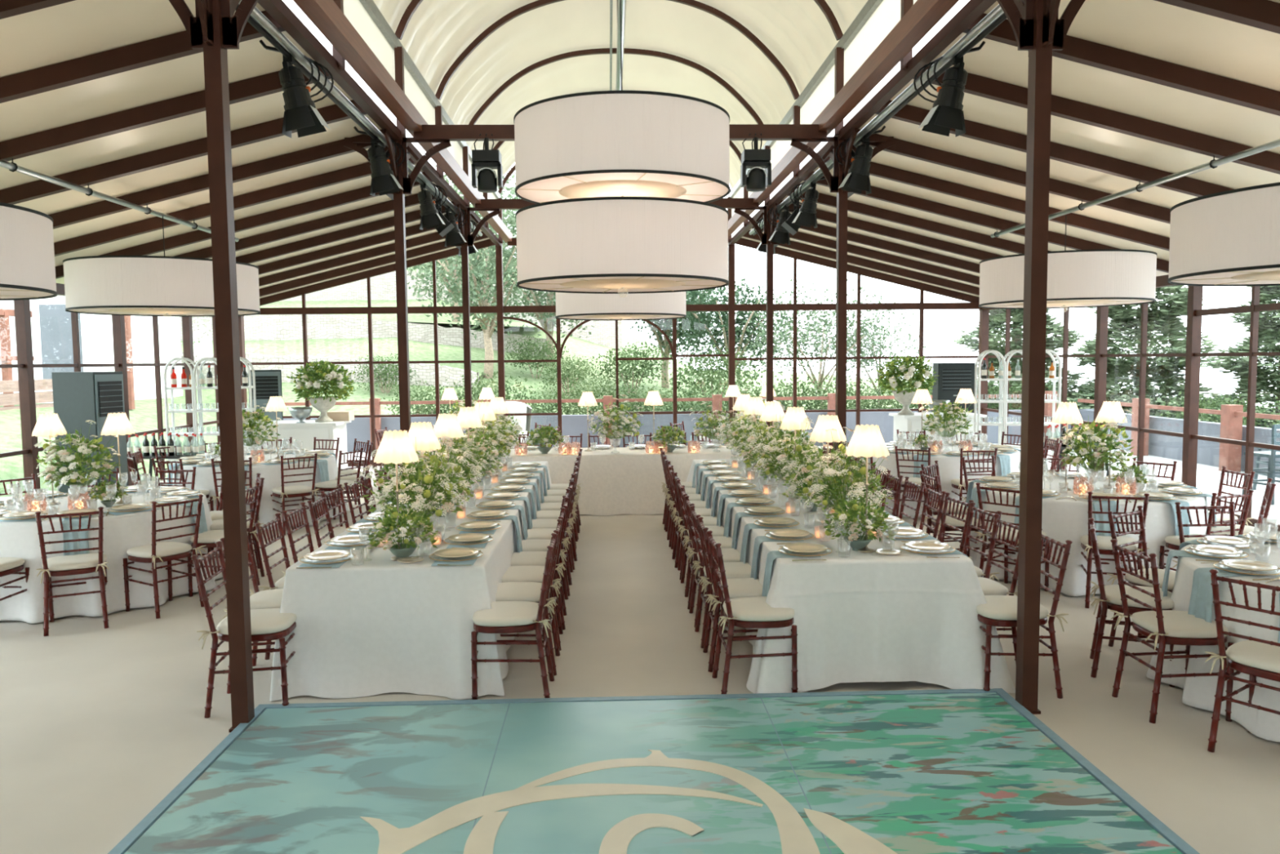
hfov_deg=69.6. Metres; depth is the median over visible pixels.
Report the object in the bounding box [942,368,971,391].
grille
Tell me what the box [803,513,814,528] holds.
tumbler
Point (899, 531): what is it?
dinner plate
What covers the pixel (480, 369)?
lawn
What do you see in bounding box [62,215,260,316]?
drum chandelier
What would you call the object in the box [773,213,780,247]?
spotlight
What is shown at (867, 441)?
table lamp
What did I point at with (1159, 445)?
wall
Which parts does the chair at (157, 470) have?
leg, backrest, leg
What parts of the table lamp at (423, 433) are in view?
lamp shade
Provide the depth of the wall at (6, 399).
18.53 m
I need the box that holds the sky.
[280,271,622,350]
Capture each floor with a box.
[0,466,1279,853]
[107,688,1199,853]
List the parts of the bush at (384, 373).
stem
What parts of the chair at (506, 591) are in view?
leg, leg, backrest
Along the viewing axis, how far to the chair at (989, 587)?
5.79 m
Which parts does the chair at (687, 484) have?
leg, leg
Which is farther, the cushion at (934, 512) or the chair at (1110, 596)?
the cushion at (934, 512)
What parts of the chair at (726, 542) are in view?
leg, leg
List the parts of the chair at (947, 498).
leg, backrest, leg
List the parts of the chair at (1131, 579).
leg, backrest, leg, seat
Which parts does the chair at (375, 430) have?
leg, backrest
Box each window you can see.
[0,364,29,457]
[33,312,119,451]
[126,315,191,477]
[195,316,240,453]
[244,293,310,419]
[306,277,376,468]
[372,260,439,466]
[438,360,498,415]
[502,316,562,448]
[672,318,728,431]
[734,357,793,413]
[792,257,857,457]
[855,274,919,460]
[918,289,977,412]
[982,308,1022,434]
[1044,307,1095,475]
[1099,303,1186,477]
[1191,285,1279,531]
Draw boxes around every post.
[332,0,345,70]
[394,46,405,137]
[435,106,444,178]
[462,146,469,207]
[483,192,488,227]
[497,197,502,244]
[727,196,731,242]
[742,174,748,226]
[764,145,769,205]
[792,105,799,177]
[834,47,844,136]
[900,0,913,71]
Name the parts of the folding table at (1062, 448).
leg, leg, leg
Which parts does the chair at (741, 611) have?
leg, backrest, leg, seat, leg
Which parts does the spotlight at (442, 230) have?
filter frame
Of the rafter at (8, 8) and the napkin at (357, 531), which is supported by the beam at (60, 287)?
the rafter at (8, 8)
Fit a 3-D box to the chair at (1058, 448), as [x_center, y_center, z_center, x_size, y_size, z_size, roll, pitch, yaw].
[4.866,0.621,11.212,0.480,0.906,0.445,2,5,28]
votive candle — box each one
[429,531,441,543]
[456,507,466,517]
[474,491,482,497]
[490,476,497,481]
[747,474,753,479]
[763,485,771,493]
[786,502,795,512]
[814,524,825,537]
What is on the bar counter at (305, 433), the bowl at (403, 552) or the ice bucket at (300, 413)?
the ice bucket at (300, 413)
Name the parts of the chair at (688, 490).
leg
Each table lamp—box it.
[31,413,66,505]
[100,412,135,503]
[265,395,287,458]
[373,430,418,560]
[408,421,440,536]
[433,413,464,511]
[440,387,457,413]
[456,406,482,493]
[475,401,496,479]
[479,387,494,402]
[489,396,509,465]
[577,391,597,451]
[644,391,663,450]
[724,385,740,416]
[733,394,750,461]
[743,396,764,469]
[759,400,784,482]
[760,384,776,396]
[779,406,810,499]
[809,414,846,524]
[844,424,888,552]
[911,389,933,449]
[955,388,976,448]
[1051,401,1083,489]
[1095,400,1127,488]
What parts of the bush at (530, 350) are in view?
stem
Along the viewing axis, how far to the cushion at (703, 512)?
8.62 m
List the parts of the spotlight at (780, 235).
barn door, barn door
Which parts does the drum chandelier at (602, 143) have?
rim trim, lamp shade, rim trim, drum chandelier, rim trim, rim trim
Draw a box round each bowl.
[88,475,128,506]
[100,499,116,506]
[211,444,220,457]
[365,502,440,557]
[387,543,417,557]
[411,457,475,516]
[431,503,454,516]
[470,435,502,482]
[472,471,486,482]
[525,423,564,453]
[537,446,552,453]
[649,424,687,452]
[662,444,676,452]
[742,444,772,478]
[757,468,772,478]
[773,421,780,431]
[782,463,839,511]
[800,498,822,511]
[822,494,896,551]
[843,535,871,551]
[911,434,936,449]
[919,446,928,449]
[1111,460,1149,490]
[1123,483,1137,490]
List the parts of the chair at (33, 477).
leg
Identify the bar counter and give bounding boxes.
[242,419,351,469]
[888,412,986,444]
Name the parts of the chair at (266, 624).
leg, backrest, leg, seat, leg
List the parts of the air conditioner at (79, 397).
panel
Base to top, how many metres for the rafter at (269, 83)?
1.286 m
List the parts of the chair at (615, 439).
leg, backrest, leg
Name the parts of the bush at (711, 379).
stem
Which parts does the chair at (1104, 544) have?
leg, seat, backrest, leg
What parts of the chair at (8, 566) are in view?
seat, leg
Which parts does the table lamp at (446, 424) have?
lamp shade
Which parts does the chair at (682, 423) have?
backrest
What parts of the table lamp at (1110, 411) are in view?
lamp shade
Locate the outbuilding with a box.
[0,295,182,403]
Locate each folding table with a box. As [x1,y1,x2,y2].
[128,453,202,484]
[1043,443,1119,476]
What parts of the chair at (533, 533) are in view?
leg, leg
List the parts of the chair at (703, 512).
leg, leg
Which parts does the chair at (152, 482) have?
leg, backrest, leg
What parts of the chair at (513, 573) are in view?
leg, leg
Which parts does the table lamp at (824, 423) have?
lamp shade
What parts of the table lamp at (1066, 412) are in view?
lamp shade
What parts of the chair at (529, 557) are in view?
leg, leg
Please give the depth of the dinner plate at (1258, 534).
5.85 m
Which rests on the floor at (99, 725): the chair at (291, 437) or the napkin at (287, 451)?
the chair at (291, 437)
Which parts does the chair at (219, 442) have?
leg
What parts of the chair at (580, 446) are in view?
backrest, leg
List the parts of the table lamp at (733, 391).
lamp shade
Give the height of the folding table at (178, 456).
0.752 m
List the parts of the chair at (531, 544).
leg, leg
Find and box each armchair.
[488,400,531,434]
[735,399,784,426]
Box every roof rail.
[359,0,500,199]
[728,0,882,198]
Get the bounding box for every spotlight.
[259,40,333,137]
[353,126,405,196]
[385,145,393,199]
[408,175,446,230]
[434,200,467,246]
[435,197,454,237]
[457,219,478,256]
[754,217,775,254]
[766,199,799,244]
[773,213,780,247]
[781,195,801,235]
[790,177,825,227]
[835,125,885,194]
[847,147,856,198]
[913,40,985,137]
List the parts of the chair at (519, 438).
backrest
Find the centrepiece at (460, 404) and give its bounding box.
[448,392,485,422]
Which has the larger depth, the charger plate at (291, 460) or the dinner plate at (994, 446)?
the dinner plate at (994, 446)
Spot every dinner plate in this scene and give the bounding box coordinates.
[0,496,20,502]
[0,508,6,512]
[2,510,43,517]
[25,490,60,495]
[56,508,95,514]
[75,486,106,491]
[111,503,148,509]
[121,484,152,489]
[153,486,185,491]
[153,496,187,502]
[166,490,199,495]
[180,456,203,459]
[182,458,204,462]
[196,453,217,456]
[199,460,220,463]
[255,448,276,451]
[267,458,290,462]
[284,448,306,451]
[296,455,317,458]
[304,550,350,559]
[305,449,324,453]
[307,452,329,455]
[329,534,372,542]
[350,522,386,529]
[367,511,400,518]
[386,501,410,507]
[434,547,478,557]
[448,533,488,541]
[459,520,497,528]
[470,510,505,516]
[479,500,511,506]
[487,491,517,497]
[493,484,523,489]
[500,477,527,482]
[506,471,531,476]
[511,466,535,471]
[515,462,538,465]
[519,445,537,448]
[555,444,574,448]
[591,444,610,447]
[629,444,648,447]
[701,443,719,445]
[702,459,726,463]
[707,464,732,468]
[712,469,738,473]
[718,475,745,479]
[724,481,752,486]
[731,488,761,494]
[738,497,771,502]
[747,506,782,512]
[758,516,795,524]
[769,528,809,537]
[782,542,827,552]
[868,515,900,522]
[882,527,924,535]
[888,448,905,451]
[889,440,909,444]
[905,540,950,550]
[915,450,937,453]
[945,440,964,443]
[948,450,971,453]
[971,442,992,444]
[978,449,1000,453]
[982,475,1012,480]
[986,482,1017,487]
[990,444,1011,447]
[991,447,1014,450]
[1009,471,1019,475]
[1042,488,1057,493]
[1056,471,1086,475]
[1082,492,1118,496]
[1110,474,1137,479]
[1136,492,1173,497]
[1150,480,1183,484]
[1162,486,1198,492]
[1190,544,1243,554]
[1202,535,1253,544]
[1219,559,1277,570]
[1248,531,1279,539]
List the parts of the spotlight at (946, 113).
barn door, barn door, barn door, barn door, clamp handle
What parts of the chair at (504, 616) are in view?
leg, seat, leg, leg, backrest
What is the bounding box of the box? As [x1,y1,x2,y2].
[326,410,354,421]
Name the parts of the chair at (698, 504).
leg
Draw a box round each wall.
[0,378,53,410]
[179,314,546,355]
[181,351,479,386]
[283,408,1093,452]
[1079,408,1279,477]
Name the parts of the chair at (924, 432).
leg, backrest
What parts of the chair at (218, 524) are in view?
leg, backrest, leg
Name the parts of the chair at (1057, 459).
leg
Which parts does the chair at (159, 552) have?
leg, leg, seat, leg, backrest, leg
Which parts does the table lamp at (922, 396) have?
lamp shade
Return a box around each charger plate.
[0,497,24,504]
[0,512,48,519]
[22,492,64,497]
[55,510,97,517]
[72,488,111,493]
[107,505,151,511]
[118,486,155,491]
[149,497,191,504]
[150,488,189,493]
[162,492,202,497]
[178,460,207,463]
[195,462,221,465]
[254,449,279,453]
[265,459,292,463]
[283,449,308,453]
[295,457,319,460]
[298,553,355,564]
[306,453,332,457]
[324,537,373,546]
[346,527,376,533]
[364,515,397,520]
[429,551,483,561]
[443,536,493,544]
[455,524,501,531]
[466,512,509,519]
[475,502,515,508]
[484,493,521,499]
[491,486,526,491]
[497,480,529,484]
[502,474,534,478]
[507,468,537,471]
[512,463,541,466]
[590,446,613,448]
[626,445,650,448]
[699,444,723,447]
[700,461,728,464]
[704,466,734,470]
[709,471,741,475]
[715,477,748,481]
[720,484,755,488]
[728,491,764,496]
[735,499,774,505]
[743,509,786,515]
[754,520,799,527]
[764,532,813,540]
[778,546,831,555]
[859,518,904,524]
[883,532,928,538]
[888,449,911,453]
[900,543,955,554]
[913,452,940,454]
[942,441,967,444]
[946,452,972,455]
[968,443,994,446]
[975,452,1003,454]
[979,478,1015,482]
[983,484,1019,488]
[990,448,1017,452]
[1042,492,1060,496]
[1053,473,1088,477]
[1078,494,1121,500]
[1133,493,1177,500]
[1146,481,1186,487]
[1160,488,1202,494]
[1184,546,1248,558]
[1196,537,1257,548]
[1213,561,1279,575]
[1243,533,1279,542]
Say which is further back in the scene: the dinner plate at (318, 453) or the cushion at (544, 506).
the dinner plate at (318, 453)
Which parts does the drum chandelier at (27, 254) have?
rim trim, rim trim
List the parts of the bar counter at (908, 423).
panel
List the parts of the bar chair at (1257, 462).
leg, seat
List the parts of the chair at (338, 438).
leg, backrest, leg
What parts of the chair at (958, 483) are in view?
seat, leg, backrest, leg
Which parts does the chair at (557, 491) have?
leg, leg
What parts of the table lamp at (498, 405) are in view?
lamp shade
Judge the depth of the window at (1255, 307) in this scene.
9.95 m
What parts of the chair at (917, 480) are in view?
leg, backrest, seat, leg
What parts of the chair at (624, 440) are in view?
leg, backrest, leg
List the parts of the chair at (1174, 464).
backrest, leg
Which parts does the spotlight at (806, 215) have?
barn door, barn door, barn door, barn door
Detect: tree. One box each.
[406,164,515,328]
[406,168,542,378]
[489,195,595,366]
[629,288,719,388]
[667,277,808,380]
[741,275,874,408]
[818,290,933,405]
[950,308,1093,409]
[1061,284,1225,418]
[1198,285,1279,427]
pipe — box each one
[0,158,239,241]
[235,0,482,236]
[609,0,626,90]
[749,4,1006,235]
[990,138,1279,237]
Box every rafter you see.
[0,0,75,19]
[0,10,284,103]
[0,63,330,161]
[0,99,366,204]
[48,128,384,229]
[53,157,415,256]
[55,172,433,279]
[174,187,448,258]
[235,201,457,263]
[257,224,435,275]
[258,222,476,286]
[258,231,488,297]
[259,239,495,306]
[734,238,979,302]
[742,230,979,295]
[751,222,979,284]
[777,200,1003,260]
[786,186,1049,253]
[799,223,979,273]
[803,171,1168,273]
[823,156,1169,250]
[857,128,1170,223]
[875,100,1233,196]
[912,65,1279,174]
[963,13,1279,115]
[1154,0,1279,34]
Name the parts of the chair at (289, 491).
leg, seat, backrest, leg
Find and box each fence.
[284,391,1057,451]
[1077,398,1279,471]
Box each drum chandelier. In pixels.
[0,202,57,300]
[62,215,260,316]
[513,0,729,295]
[555,291,686,320]
[978,215,1157,308]
[1167,182,1279,286]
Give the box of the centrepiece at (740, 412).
[736,388,766,423]
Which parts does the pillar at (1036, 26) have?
plate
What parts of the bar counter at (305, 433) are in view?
panel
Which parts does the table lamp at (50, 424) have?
lamp shade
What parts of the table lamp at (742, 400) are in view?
lamp shade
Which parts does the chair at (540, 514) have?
leg, leg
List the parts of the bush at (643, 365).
stem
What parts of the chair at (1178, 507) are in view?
leg, backrest, leg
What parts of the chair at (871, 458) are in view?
leg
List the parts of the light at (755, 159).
head trim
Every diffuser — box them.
[0,287,53,298]
[69,307,257,315]
[516,173,728,203]
[519,276,725,292]
[559,314,684,319]
[982,299,1153,307]
[1170,267,1279,284]
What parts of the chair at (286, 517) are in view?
leg, backrest, leg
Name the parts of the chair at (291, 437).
backrest, leg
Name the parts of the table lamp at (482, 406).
lamp shade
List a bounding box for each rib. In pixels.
[395,0,843,40]
[435,0,799,100]
[468,48,763,124]
[492,140,741,162]
[497,164,731,194]
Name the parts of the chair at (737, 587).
backrest, leg, leg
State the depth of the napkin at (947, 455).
11.02 m
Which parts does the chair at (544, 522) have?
leg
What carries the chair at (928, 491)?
on the floor at (99, 725)
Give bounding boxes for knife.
[296,566,332,568]
[322,549,355,551]
[777,542,792,544]
[791,559,826,560]
[1195,559,1220,561]
[1252,577,1279,580]
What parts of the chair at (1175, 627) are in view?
leg, backrest, leg, seat, leg, leg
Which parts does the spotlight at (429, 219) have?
barn door, barn door, barn door, barn door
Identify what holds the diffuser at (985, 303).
attached to the drum chandelier at (1099, 277)
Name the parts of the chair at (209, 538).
leg, seat, leg, backrest, leg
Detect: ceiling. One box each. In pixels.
[0,0,489,298]
[373,0,868,188]
[741,0,1279,297]
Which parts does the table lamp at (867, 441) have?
lamp shade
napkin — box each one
[0,515,42,521]
[21,493,69,500]
[62,515,92,555]
[103,506,160,515]
[121,488,153,493]
[162,488,200,492]
[167,462,195,484]
[168,493,199,498]
[172,501,207,533]
[191,463,221,466]
[244,464,248,489]
[261,461,297,465]
[280,451,308,453]
[297,553,355,567]
[300,459,328,482]
[324,540,369,550]
[345,527,386,535]
[354,517,383,524]
[431,552,480,565]
[445,537,490,548]
[458,524,499,533]
[475,515,522,552]
[484,505,528,539]
[492,496,533,528]
[498,488,537,519]
[505,482,540,511]
[511,475,544,502]
[515,470,546,496]
[520,465,550,489]
[688,435,694,446]
[692,462,720,488]
[696,467,725,493]
[700,473,732,501]
[705,480,738,508]
[711,486,747,516]
[716,493,756,526]
[723,502,765,537]
[731,511,777,549]
[739,523,790,564]
[750,535,804,579]
[761,550,821,596]
[871,520,915,528]
[887,533,940,542]
[888,450,914,454]
[911,547,968,556]
[913,453,933,478]
[942,453,977,456]
[964,444,993,447]
[965,479,1005,506]
[970,486,1012,519]
[979,453,1010,475]
[1000,475,1019,479]
[1013,493,1054,526]
[1087,497,1119,536]
[1149,497,1190,535]
[1161,549,1228,596]
[1162,484,1198,489]
[1172,491,1217,527]
[1175,538,1243,574]
[1187,567,1265,622]
[1233,534,1279,543]
[1277,592,1279,643]
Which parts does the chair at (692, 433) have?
leg, backrest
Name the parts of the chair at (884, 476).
backrest, leg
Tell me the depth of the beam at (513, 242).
16.59 m
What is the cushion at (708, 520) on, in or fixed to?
on the chair at (708, 520)
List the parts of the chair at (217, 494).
leg, backrest, leg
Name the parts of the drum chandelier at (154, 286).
rim trim, lamp shade, rim trim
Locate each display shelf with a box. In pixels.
[163,356,257,466]
[973,349,1061,472]
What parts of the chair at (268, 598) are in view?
leg, backrest, leg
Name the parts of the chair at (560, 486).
leg, leg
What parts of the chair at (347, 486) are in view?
leg, backrest, leg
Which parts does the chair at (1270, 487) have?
leg, backrest, leg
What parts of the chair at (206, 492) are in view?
leg, backrest, leg, leg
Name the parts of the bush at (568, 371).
stem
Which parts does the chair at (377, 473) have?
leg, backrest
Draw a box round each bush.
[350,352,422,395]
[380,380,461,414]
[439,371,539,413]
[504,333,569,378]
[515,388,584,414]
[533,354,604,395]
[550,374,653,414]
[587,341,677,394]
[618,383,698,411]
[658,344,765,408]
[669,379,760,411]
[724,377,826,409]
[777,373,884,409]
[846,379,932,408]
[894,380,999,408]
[976,374,1072,409]
[1075,378,1182,415]
[1160,391,1278,427]
[1257,396,1279,427]
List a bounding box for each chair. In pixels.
[0,473,36,496]
[0,556,29,600]
[35,506,109,635]
[71,467,119,492]
[122,494,205,618]
[126,453,167,488]
[127,448,167,486]
[151,457,213,511]
[153,443,182,480]
[155,466,196,489]
[186,482,260,596]
[191,540,296,718]
[202,440,220,453]
[209,470,248,556]
[209,473,264,577]
[210,457,259,519]
[220,535,283,666]
[253,512,289,659]
[261,436,292,449]
[271,453,319,535]
[281,502,314,569]
[306,493,333,547]
[313,436,341,467]
[314,447,363,526]
[320,484,349,542]
[335,442,373,503]
[340,438,369,504]
[343,476,369,524]
[359,471,376,513]
[373,463,391,505]
[374,426,387,471]
[377,431,399,475]
[471,532,557,699]
[495,519,563,675]
[501,506,565,650]
[506,431,528,448]
[511,497,568,630]
[518,434,547,446]
[521,488,570,599]
[523,480,573,595]
[532,473,574,572]
[533,422,551,448]
[536,467,579,569]
[539,457,579,547]
[540,462,577,558]
[542,453,581,539]
[546,448,582,531]
[551,426,559,448]
[553,433,582,448]
[588,433,617,447]
[622,432,652,447]
[657,431,686,446]
[658,447,696,529]
[662,451,699,534]
[663,456,701,546]
[666,461,706,556]
[668,466,711,568]
[669,421,688,446]
[673,472,717,579]
[675,479,724,589]
[680,486,732,609]
[684,495,740,627]
[689,505,751,648]
[691,431,720,446]
[697,432,721,446]
[697,516,762,671]
[706,530,798,693]
[822,444,835,461]
[828,441,870,502]
[846,442,896,515]
[867,464,888,506]
[880,470,903,515]
[894,445,937,521]
[896,429,925,444]
[898,476,925,528]
[919,470,982,556]
[919,484,946,537]
[920,460,968,539]
[938,492,973,557]
[950,430,981,442]
[951,447,998,502]
[961,455,995,502]
[963,502,1002,580]
[974,482,1049,591]
[976,528,1072,698]
[977,513,1018,665]
[1000,431,1020,445]
[1042,444,1049,475]
[1043,435,1059,475]
[1043,440,1062,475]
[1043,455,1079,471]
[1080,491,1149,608]
[1088,517,1174,686]
[1106,505,1176,646]
[1110,538,1234,723]
[1133,457,1177,480]
[1159,489,1253,570]
[1172,501,1235,568]
[1204,568,1279,752]
[1208,466,1255,525]
[1210,477,1275,535]
[1241,424,1279,504]
[1252,447,1279,489]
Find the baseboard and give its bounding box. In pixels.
[1048,472,1279,532]
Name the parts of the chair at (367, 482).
backrest, leg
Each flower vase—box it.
[350,435,475,542]
[370,441,470,528]
[415,438,489,506]
[430,412,502,472]
[436,426,503,488]
[462,416,515,457]
[464,413,515,470]
[466,417,522,448]
[484,413,524,438]
[588,394,643,453]
[689,401,741,444]
[716,406,759,453]
[719,414,780,450]
[729,417,785,456]
[733,413,811,484]
[746,414,824,492]
[748,414,823,501]
[774,426,871,521]
[793,428,896,533]
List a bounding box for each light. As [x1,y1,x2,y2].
[471,133,502,192]
[740,133,771,191]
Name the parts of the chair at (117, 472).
backrest, leg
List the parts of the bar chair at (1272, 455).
seat, leg, leg, backrest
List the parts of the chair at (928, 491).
leg, backrest, leg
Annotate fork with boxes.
[437,564,471,565]
[926,556,959,558]
[1265,576,1279,582]
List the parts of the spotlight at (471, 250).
barn door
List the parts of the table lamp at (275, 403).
lamp shade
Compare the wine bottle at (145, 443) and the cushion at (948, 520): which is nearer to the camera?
the cushion at (948, 520)
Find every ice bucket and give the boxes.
[288,406,312,422]
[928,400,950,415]
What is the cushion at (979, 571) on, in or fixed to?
on the chair at (979, 571)
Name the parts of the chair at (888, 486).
leg, backrest, leg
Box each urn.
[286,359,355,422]
[875,353,938,414]
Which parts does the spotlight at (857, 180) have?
barn door, barn door, barn door, barn door, clamp handle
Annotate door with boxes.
[560,320,672,447]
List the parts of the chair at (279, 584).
leg, backrest, leg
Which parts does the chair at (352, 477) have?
leg, leg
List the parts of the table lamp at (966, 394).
lamp shade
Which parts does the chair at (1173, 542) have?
leg, seat, leg, backrest, leg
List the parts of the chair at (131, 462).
leg, backrest, leg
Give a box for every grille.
[97,381,124,417]
[251,376,278,399]
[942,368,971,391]
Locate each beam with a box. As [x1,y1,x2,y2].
[56,283,65,296]
[255,306,497,315]
[257,0,501,246]
[293,0,512,242]
[413,124,826,141]
[475,198,759,209]
[502,304,728,312]
[507,238,516,245]
[728,0,959,237]
[728,0,996,244]
[734,302,982,311]
[978,274,1177,311]
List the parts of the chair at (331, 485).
leg, seat, leg, backrest, leg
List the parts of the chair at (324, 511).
leg, backrest, leg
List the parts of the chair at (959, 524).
leg, backrest, leg, seat, leg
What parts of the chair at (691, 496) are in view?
leg, leg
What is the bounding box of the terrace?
[347,443,1279,524]
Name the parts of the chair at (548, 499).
leg, leg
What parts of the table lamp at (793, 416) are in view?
lamp shade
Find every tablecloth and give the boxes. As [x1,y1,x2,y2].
[0,490,222,623]
[172,451,349,529]
[270,461,551,701]
[416,435,526,461]
[494,445,751,515]
[686,458,1015,693]
[693,430,809,462]
[867,443,1020,517]
[958,475,1208,595]
[1146,537,1279,742]
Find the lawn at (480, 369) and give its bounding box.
[180,316,540,378]
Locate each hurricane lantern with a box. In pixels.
[24,493,45,510]
[67,491,90,509]
[250,449,262,462]
[514,442,527,454]
[559,442,571,453]
[567,441,580,453]
[644,440,657,453]
[654,440,667,453]
[687,440,700,452]
[930,440,942,452]
[959,440,972,450]
[1073,475,1093,493]
[1115,475,1135,493]
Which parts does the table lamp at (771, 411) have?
lamp shade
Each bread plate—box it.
[396,555,424,562]
[875,548,901,554]
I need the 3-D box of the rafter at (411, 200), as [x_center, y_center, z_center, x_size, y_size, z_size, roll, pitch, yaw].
[-4.768,-2.387,11.664,4.709,1.286,0.070,-1,4,-2]
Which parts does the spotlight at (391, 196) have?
filter frame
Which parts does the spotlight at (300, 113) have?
clamp handle, barn door, barn door, barn door, barn door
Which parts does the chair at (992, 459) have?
leg, backrest, leg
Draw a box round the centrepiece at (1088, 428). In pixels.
[1057,408,1137,489]
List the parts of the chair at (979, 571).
leg, backrest, leg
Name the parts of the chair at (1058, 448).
leg, leg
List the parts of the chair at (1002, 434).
leg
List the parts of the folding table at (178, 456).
leg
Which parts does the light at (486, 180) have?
head trim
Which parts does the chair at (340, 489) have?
leg, backrest, leg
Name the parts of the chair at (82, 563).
leg, leg, backrest, seat, leg, leg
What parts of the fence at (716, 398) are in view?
post, post, rail, post, post, post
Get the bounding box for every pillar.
[13,299,40,497]
[111,315,133,485]
[168,0,258,732]
[182,316,194,453]
[238,315,247,412]
[343,128,451,472]
[438,204,500,435]
[495,244,505,419]
[728,242,735,423]
[733,203,800,426]
[790,128,894,485]
[978,307,989,442]
[996,0,1085,714]
[1093,306,1108,476]
[1181,285,1203,487]
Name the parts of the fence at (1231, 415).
post, rail, post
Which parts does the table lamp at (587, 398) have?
lamp shade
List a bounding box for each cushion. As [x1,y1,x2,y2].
[0,556,25,571]
[41,552,106,570]
[126,541,191,557]
[141,480,167,486]
[144,485,167,488]
[190,528,223,542]
[194,488,209,495]
[209,510,223,520]
[209,517,254,529]
[216,608,296,634]
[249,588,283,609]
[271,484,311,494]
[275,576,284,588]
[315,480,354,488]
[335,474,364,480]
[340,469,361,474]
[472,600,543,626]
[495,582,550,602]
[501,565,544,582]
[511,551,546,565]
[521,538,551,551]
[523,528,564,539]
[532,518,558,528]
[536,510,570,519]
[539,495,563,502]
[540,502,561,510]
[542,488,566,495]
[546,483,568,489]
[666,481,696,487]
[671,493,701,500]
[677,507,711,516]
[684,487,699,493]
[687,525,724,536]
[689,500,706,507]
[691,536,732,548]
[697,547,740,562]
[702,515,717,525]
[703,561,751,578]
[711,577,762,598]
[722,595,795,621]
[901,476,933,484]
[931,514,981,526]
[932,502,968,514]
[951,478,976,486]
[973,565,982,577]
[976,595,1048,619]
[977,576,1008,595]
[986,526,1046,541]
[1080,534,1137,550]
[1104,584,1173,608]
[1124,568,1176,590]
[1131,609,1228,638]
[1164,533,1202,545]
[1208,511,1238,522]
[1210,524,1259,535]
[1226,640,1279,673]
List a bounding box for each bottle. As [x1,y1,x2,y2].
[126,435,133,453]
[134,435,141,456]
[142,432,150,456]
[151,432,158,455]
[159,432,166,455]
[168,432,174,455]
[170,367,177,386]
[176,434,182,454]
[181,366,186,386]
[182,433,188,451]
[184,434,191,455]
[189,373,191,386]
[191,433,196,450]
[192,434,199,455]
[198,433,204,450]
[199,367,204,383]
[206,364,213,386]
[241,364,248,386]
[981,357,986,378]
[989,360,994,377]
[998,360,1003,375]
[1008,360,1011,377]
[1015,359,1020,375]
[1048,360,1054,377]
[1060,423,1066,446]
[1068,425,1075,446]
[1076,422,1083,441]
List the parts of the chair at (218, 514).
leg, leg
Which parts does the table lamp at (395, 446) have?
lamp shade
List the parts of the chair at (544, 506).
leg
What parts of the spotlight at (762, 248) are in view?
barn door, barn door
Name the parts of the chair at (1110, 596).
leg, leg, seat, leg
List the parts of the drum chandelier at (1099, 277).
rim trim, lamp shade, rim trim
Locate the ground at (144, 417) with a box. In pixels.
[0,249,1275,497]
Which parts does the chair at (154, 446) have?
leg, backrest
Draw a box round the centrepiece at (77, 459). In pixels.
[34,419,121,504]
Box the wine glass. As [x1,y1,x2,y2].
[1253,523,1270,557]
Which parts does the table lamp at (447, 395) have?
lamp shade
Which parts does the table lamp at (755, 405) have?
lamp shade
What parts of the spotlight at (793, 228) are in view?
filter frame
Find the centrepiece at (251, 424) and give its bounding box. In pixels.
[242,405,280,453]
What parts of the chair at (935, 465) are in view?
leg, backrest, leg, seat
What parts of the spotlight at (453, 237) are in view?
barn door, barn door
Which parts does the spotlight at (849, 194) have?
filter frame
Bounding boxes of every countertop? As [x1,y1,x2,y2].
[245,419,351,426]
[888,412,986,418]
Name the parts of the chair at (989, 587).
leg, backrest, leg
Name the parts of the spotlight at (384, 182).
clamp handle, barn door, barn door, barn door, barn door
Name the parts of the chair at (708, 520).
leg, leg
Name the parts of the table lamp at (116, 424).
lamp shade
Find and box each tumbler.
[47,501,59,514]
[350,546,364,564]
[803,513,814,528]
[837,539,850,556]
[1248,536,1265,554]
[1253,543,1271,560]
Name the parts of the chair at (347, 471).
leg, backrest, leg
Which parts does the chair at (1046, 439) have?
leg, backrest, leg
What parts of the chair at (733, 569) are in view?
leg, backrest, leg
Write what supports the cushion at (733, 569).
on the chair at (733, 569)
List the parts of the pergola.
post, rail, rail, post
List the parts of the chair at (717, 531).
leg, backrest, leg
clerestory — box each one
[343,0,497,199]
[731,0,917,217]
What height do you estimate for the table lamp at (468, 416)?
0.773 m
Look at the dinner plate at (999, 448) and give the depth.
11.42 m
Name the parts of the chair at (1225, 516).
leg, backrest, leg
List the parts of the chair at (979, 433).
leg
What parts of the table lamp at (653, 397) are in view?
lamp shade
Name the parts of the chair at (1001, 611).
leg, seat, backrest, leg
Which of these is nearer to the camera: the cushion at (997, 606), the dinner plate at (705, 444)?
the cushion at (997, 606)
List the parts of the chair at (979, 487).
leg, backrest, leg, seat, leg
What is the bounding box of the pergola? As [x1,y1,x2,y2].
[0,308,135,409]
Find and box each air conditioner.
[51,371,128,493]
[247,369,283,421]
[932,362,974,413]
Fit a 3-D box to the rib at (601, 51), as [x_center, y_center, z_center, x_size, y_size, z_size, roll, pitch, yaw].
[-0.319,-4.516,12.513,4.192,1.222,0.050,-1,4,-2]
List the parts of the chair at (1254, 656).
leg, backrest, leg, seat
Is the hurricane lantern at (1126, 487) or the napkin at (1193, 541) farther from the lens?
the hurricane lantern at (1126, 487)
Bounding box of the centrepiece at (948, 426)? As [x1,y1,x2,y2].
[918,398,975,450]
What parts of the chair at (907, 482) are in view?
leg, backrest, leg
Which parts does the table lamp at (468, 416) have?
lamp shade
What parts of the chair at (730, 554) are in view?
leg, backrest, leg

